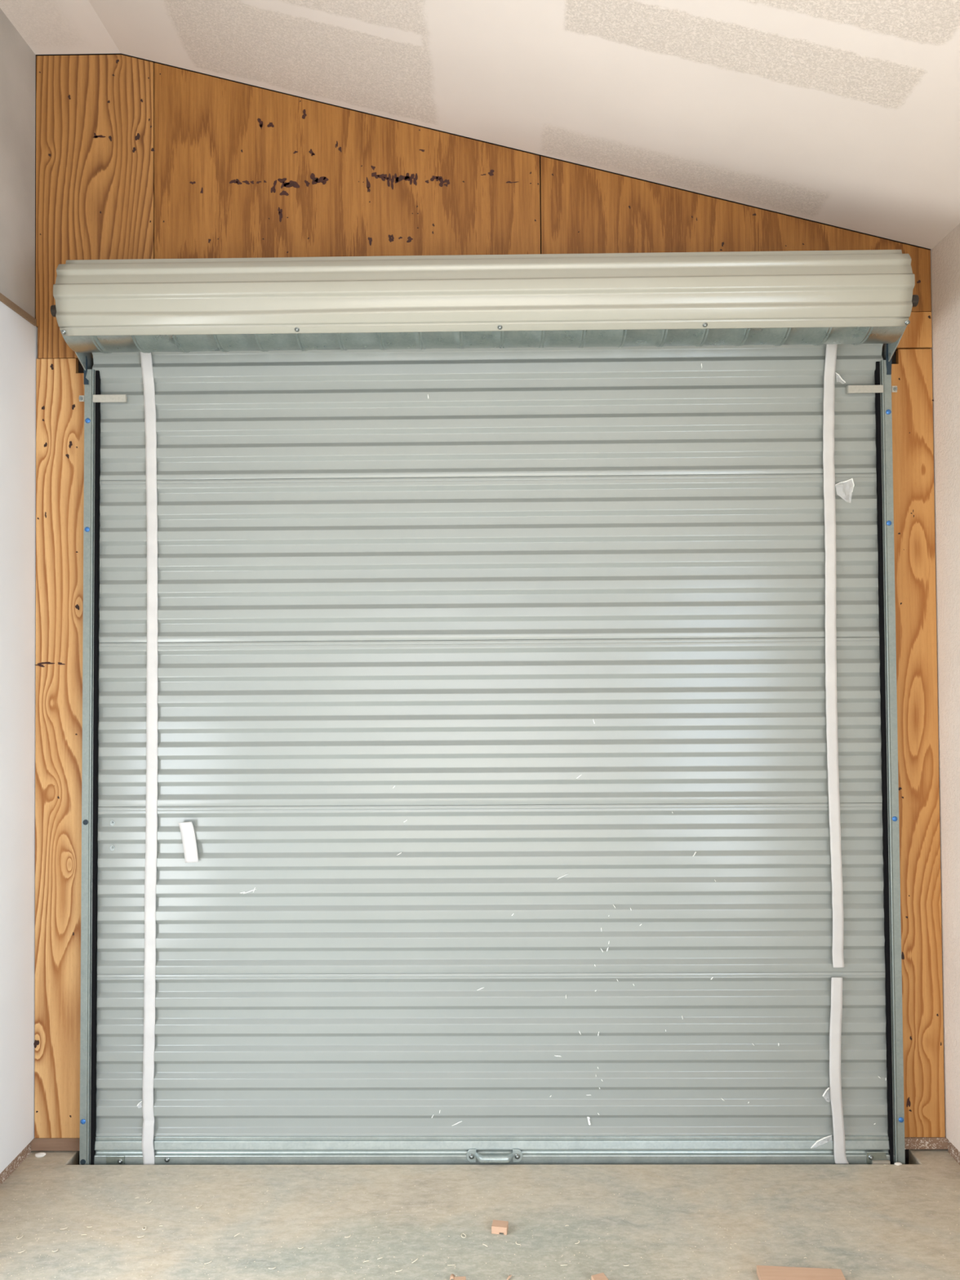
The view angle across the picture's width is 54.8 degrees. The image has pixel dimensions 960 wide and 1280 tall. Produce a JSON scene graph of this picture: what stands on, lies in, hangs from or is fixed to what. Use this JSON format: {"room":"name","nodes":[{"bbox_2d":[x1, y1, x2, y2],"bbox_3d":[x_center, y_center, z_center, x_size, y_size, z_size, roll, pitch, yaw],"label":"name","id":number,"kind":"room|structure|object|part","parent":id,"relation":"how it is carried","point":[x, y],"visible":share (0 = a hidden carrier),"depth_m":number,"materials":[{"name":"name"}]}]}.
{"room":"garage interior","nodes":[
{"label":"garage interior","id":0,"kind":"room"},
{"bbox_2d":[0,8,38,1173],"bbox_3d":[-1.482,-0.236,-0.077,0.142,3.414,6.100,0,-1,1],"label":"wall","id":1,"kind":"structure","parent":0,"point":[18,322],"depth_m":2.76,"materials":[{"name":"white paint"}]},
{"bbox_2d":[0,1142,31,1185],"bbox_3d":[-1.460,1.493,-0.160,0.090,0.044,6.003,0,-1,1],"label":"baseboard","id":2,"kind":"structure","parent":1,"relation":"attached to","point":[5,1174],"depth_m":2.75,"materials":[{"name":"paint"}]},
{"bbox_3d":[-1.495,-1.500,-0.103,0.135,0.886,5.999,0,-1,1],"label":"panel","id":3,"kind":"part","parent":1,"relation":"part of","materials":[{"name":"grey paint"}]},
{"bbox_2d":[0,0,959,248],"bbox_3d":[-0.048,-1.635,-0.178,3.041,0.823,6.118,0,-1,1],"label":"ceiling","id":4,"kind":"structure","parent":0,"point":[842,113],"depth_m":2.50,"materials":[{"name":"paint"}]},
{"bbox_2d":[0,1149,959,1279],"bbox_3d":[-0.038,1.498,-4.030,6.000,0.140,14.300,0,-1,1],"label":"floor","id":5,"kind":"structure","parent":0,"point":[805,1193],"depth_m":2.48,"materials":[{"name":"concrete"}]},
{"bbox_2d":[35,1151,45,1157],"bbox_3d":[-1.339,1.568,2.821,0.033,0.014,0.020,0,-1,1],"label":"chip","id":6,"kind":"object","parent":5,"relation":"on","point":[41,1154],"visible":1,"depth_m":2.81,"materials":[{"name":"beige"}]},
{"bbox_2d":[449,1274,454,1279],"bbox_3d":[-0.067,1.544,2.237,0.012,0.013,0.016,0,-1,1],"label":"wood curl","id":7,"kind":"object","parent":5,"relation":"on","point":[452,1276],"visible":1,"depth_m":2.24,"materials":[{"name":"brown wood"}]},
{"bbox_2d":[454,1276,466,1279],"bbox_3d":[-0.047,1.544,2.224,0.028,0.016,0.022,0,-1,-4],"label":"wood block","id":8,"kind":"object","parent":5,"relation":"on","point":[455,1277],"visible":1,"depth_m":2.23,"materials":[{"name":"brown wood"}]},
{"bbox_2d":[491,1219,508,1235],"bbox_3d":[0.052,1.546,2.436,0.041,0.019,0.030,-1,-1,10],"label":"wood block","id":9,"kind":"object","parent":5,"relation":"on","point":[497,1226],"visible":1,"depth_m":2.42,"materials":[{"name":"brown wood"}]},
{"bbox_2d":[591,1272,608,1279],"bbox_3d":[0.288,1.540,2.223,0.033,0.018,0.030,0,-1,-19],"label":"wood block","id":10,"kind":"object","parent":5,"relation":"on","point":[602,1276],"visible":1,"depth_m":2.23,"materials":[{"name":"brown wood"}]},
{"bbox_2d":[756,1265,845,1279],"bbox_3d":[0.774,1.536,2.226,0.201,0.019,0.060,-1,-1,5],"label":"plank","id":11,"kind":"object","parent":5,"relation":"on","point":[763,1272],"visible":1,"depth_m":2.23,"materials":[{"name":"brown wood"}]},
{"bbox_2d":[871,1160,890,1164],"bbox_3d":[1.192,1.556,2.751,0.051,0.018,0.008,0,-1,1],"label":"wood offcut","id":12,"kind":"object","parent":5,"relation":"on","point":[873,1162],"visible":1,"depth_m":2.75,"materials":[{"name":"beige wood"}]},
{"bbox_2d":[33,53,945,1164],"bbox_3d":[0.006,-0.140,2.923,3.031,3.609,0.140,0,-1,1],"label":"wall","id":13,"kind":"structure","parent":0,"point":[135,157],"depth_m":2.88,"materials":[{"name":"brown wood"}]},
{"bbox_3d":[-1.265,0.325,2.869,0.224,2.403,0.018,0,-1,1],"label":"plywood panel","id":14,"kind":"part","parent":13,"relation":"part of","materials":[{"name":"brown wood"}]},
{"bbox_2d":[75,351,93,384],"bbox_3d":[-1.205,-0.885,2.784,0.027,0.208,0.201,0,-1,-6],"label":"bracket","id":15,"kind":"object","parent":13,"relation":"attached to","point":[86,359],"visible":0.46,"depth_m":2.83,"materials":[{"name":"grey metal"}]},
{"bbox_3d":[-1.217,-0.897,2.783,0.026,0.185,0.200,0,-1,1],"label":"gusset plate","id":16,"kind":"part","parent":15,"relation":"part of","materials":[{"name":"metal"}]},
{"bbox_3d":[-1.202,-1.356,2.901,0.373,0.954,0.018,0,-1,1],"label":"plywood panel","id":17,"kind":"part","parent":13,"relation":"part of","materials":[{"name":"orange wood"}]},
{"bbox_2d":[78,368,127,1164],"bbox_3d":[-1.144,0.397,2.828,0.148,2.449,0.058,0,-1,1],"label":"rail","id":18,"kind":"object","parent":13,"relation":"attached to","point":[89,899],"visible":0.99,"depth_m":2.81,"materials":[{"name":"metal"}]},
{"bbox_3d":[-1.153,-0.737,2.828,0.148,0.024,0.014,0,-1,1],"label":"stop arm","id":19,"kind":"part","parent":18,"relation":"part of","materials":[{"name":"metal"}]},
{"bbox_3d":[-0.415,-1.333,2.891,1.203,0.959,0.018,0,-1,1],"label":"plywood panel","id":20,"kind":"part","parent":13,"relation":"part of","materials":[{"name":"brown wood"}]},
{"bbox_2d":[50,249,919,1164],"bbox_3d":[0.015,0.253,2.667,2.486,2.697,0.314,0,-1,1],"label":"door","id":21,"kind":"structure","parent":13,"relation":"in","point":[491,735],"depth_m":2.81,"materials":[{"name":"grey metal"}]},
{"bbox_3d":[-1.096,1.576,2.784,0.056,0.049,0.003,0,-1,1],"label":"latch plate","id":22,"kind":"part","parent":21,"relation":"part of","materials":[{"name":"metal"}]},
{"bbox_2d":[139,351,157,1164],"bbox_3d":[-1.006,0.343,2.808,0.049,2.482,0.028,0,-1,1],"label":"tape","id":23,"kind":"object","parent":21,"relation":"attached to","point":[149,985],"visible":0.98,"depth_m":2.82,"materials":[{"name":"white plastic"}]},
{"bbox_2d":[177,822,198,862],"bbox_3d":[-0.883,0.612,2.804,0.062,0.124,0.008,0,-1,1],"label":"tape","id":24,"kind":"object","parent":21,"relation":"attached to","point":[187,830],"visible":1,"depth_m":2.80,"materials":[{"name":"white paper"}]},
{"bbox_3d":[0.043,1.542,2.756,0.168,0.039,0.034,0,-1,1],"label":"pull handle","id":25,"kind":"part","parent":21,"relation":"part of","materials":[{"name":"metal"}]},
{"bbox_2d":[810,1134,831,1148],"bbox_3d":[1.018,1.497,2.760,0.065,0.038,0.012,0,-1,1],"label":"scrap","id":26,"kind":"object","parent":21,"relation":"attached to","point":[816,1141],"visible":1,"depth_m":2.76,"materials":[{"name":"white"}]},
{"bbox_2d":[822,344,844,968],"bbox_3d":[1.063,0.035,2.779,0.045,1.893,0.028,0,-1,1],"label":"tape","id":27,"kind":"object","parent":21,"relation":"attached to","point":[831,349],"visible":0.97,"depth_m":2.79,"materials":[{"name":"white plastic"}]},
{"bbox_2d":[829,977,848,1164],"bbox_3d":[1.070,1.285,2.763,0.052,0.551,0.008,0,-1,1],"label":"tape","id":28,"kind":"object","parent":21,"relation":"attached to","point":[836,1013],"visible":1,"depth_m":2.77,"materials":[{"name":"white plastic"}]},
{"bbox_2d":[835,478,854,492],"bbox_3d":[1.104,-0.451,2.797,0.058,0.074,0.013,0,-1,1],"label":"scrap","id":29,"kind":"object","parent":21,"relation":"attached to","point":[851,478],"visible":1,"depth_m":2.80,"materials":[{"name":"white paper"}]},
{"bbox_3d":[1.180,1.554,2.756,0.058,0.060,0.003,0,-1,1],"label":"latch plate","id":30,"kind":"part","parent":21,"relation":"part of","materials":[{"name":"metal"}]},
{"bbox_2d":[31,1137,947,1151],"bbox_3d":[0.023,1.539,2.870,2.821,0.038,0.091,0,-1,1],"label":"baseboard","id":31,"kind":"structure","parent":13,"relation":"attached to","point":[910,1143],"depth_m":2.84,"materials":[{"name":"paint"}]},
{"bbox_3d":[0.790,-1.258,2.874,1.199,0.500,0.018,0,-1,1],"label":"plywood panel","id":32,"kind":"part","parent":13,"relation":"part of","materials":[{"name":"brown wood"}]},
{"bbox_2d":[846,360,905,1164],"bbox_3d":[1.195,0.379,2.800,0.152,2.450,0.058,0,-1,1],"label":"rail","id":33,"kind":"object","parent":13,"relation":"attached to","point":[883,414],"visible":0.96,"depth_m":2.78,"materials":[{"name":"metal"}]},
{"bbox_3d":[1.187,-0.758,2.800,0.152,0.024,0.014,0,-1,1],"label":"stop arm","id":34,"kind":"part","parent":33,"relation":"part of","materials":[{"name":"metal"}]},
{"bbox_2d":[881,325,906,374],"bbox_3d":[1.234,-0.905,2.755,0.027,0.205,0.201,-1,-1,7],"label":"bracket","id":35,"kind":"object","parent":13,"relation":"attached to","point":[888,349],"visible":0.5,"depth_m":2.80,"materials":[{"name":"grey metal"}]},
{"bbox_3d":[1.298,0.305,2.837,0.212,2.403,0.018,0,-1,1],"label":"plywood panel","id":36,"kind":"part","parent":13,"relation":"part of","materials":[{"name":"brown wood"}]},
{"bbox_3d":[1.210,-0.955,2.863,0.364,0.110,0.018,0,-1,1],"label":"plywood panel","id":37,"kind":"part","parent":13,"relation":"part of","materials":[{"name":"brown wood"}]},
{"bbox_2d":[930,223,959,1151],"bbox_3d":[1.426,0.093,-0.119,0.120,2.714,6.100,0,-1,1],"label":"wall","id":38,"kind":"structure","parent":0,"point":[945,255],"depth_m":2.77,"materials":[{"name":"beige paint"}]},
{"bbox_2d":[947,1139,959,1164],"bbox_3d":[1.429,1.472,-0.195,0.094,0.044,6.003,0,-1,1],"label":"baseboard","id":39,"kind":"structure","parent":38,"relation":"attached to","point":[953,1151],"depth_m":2.77,"materials":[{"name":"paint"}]}
]}

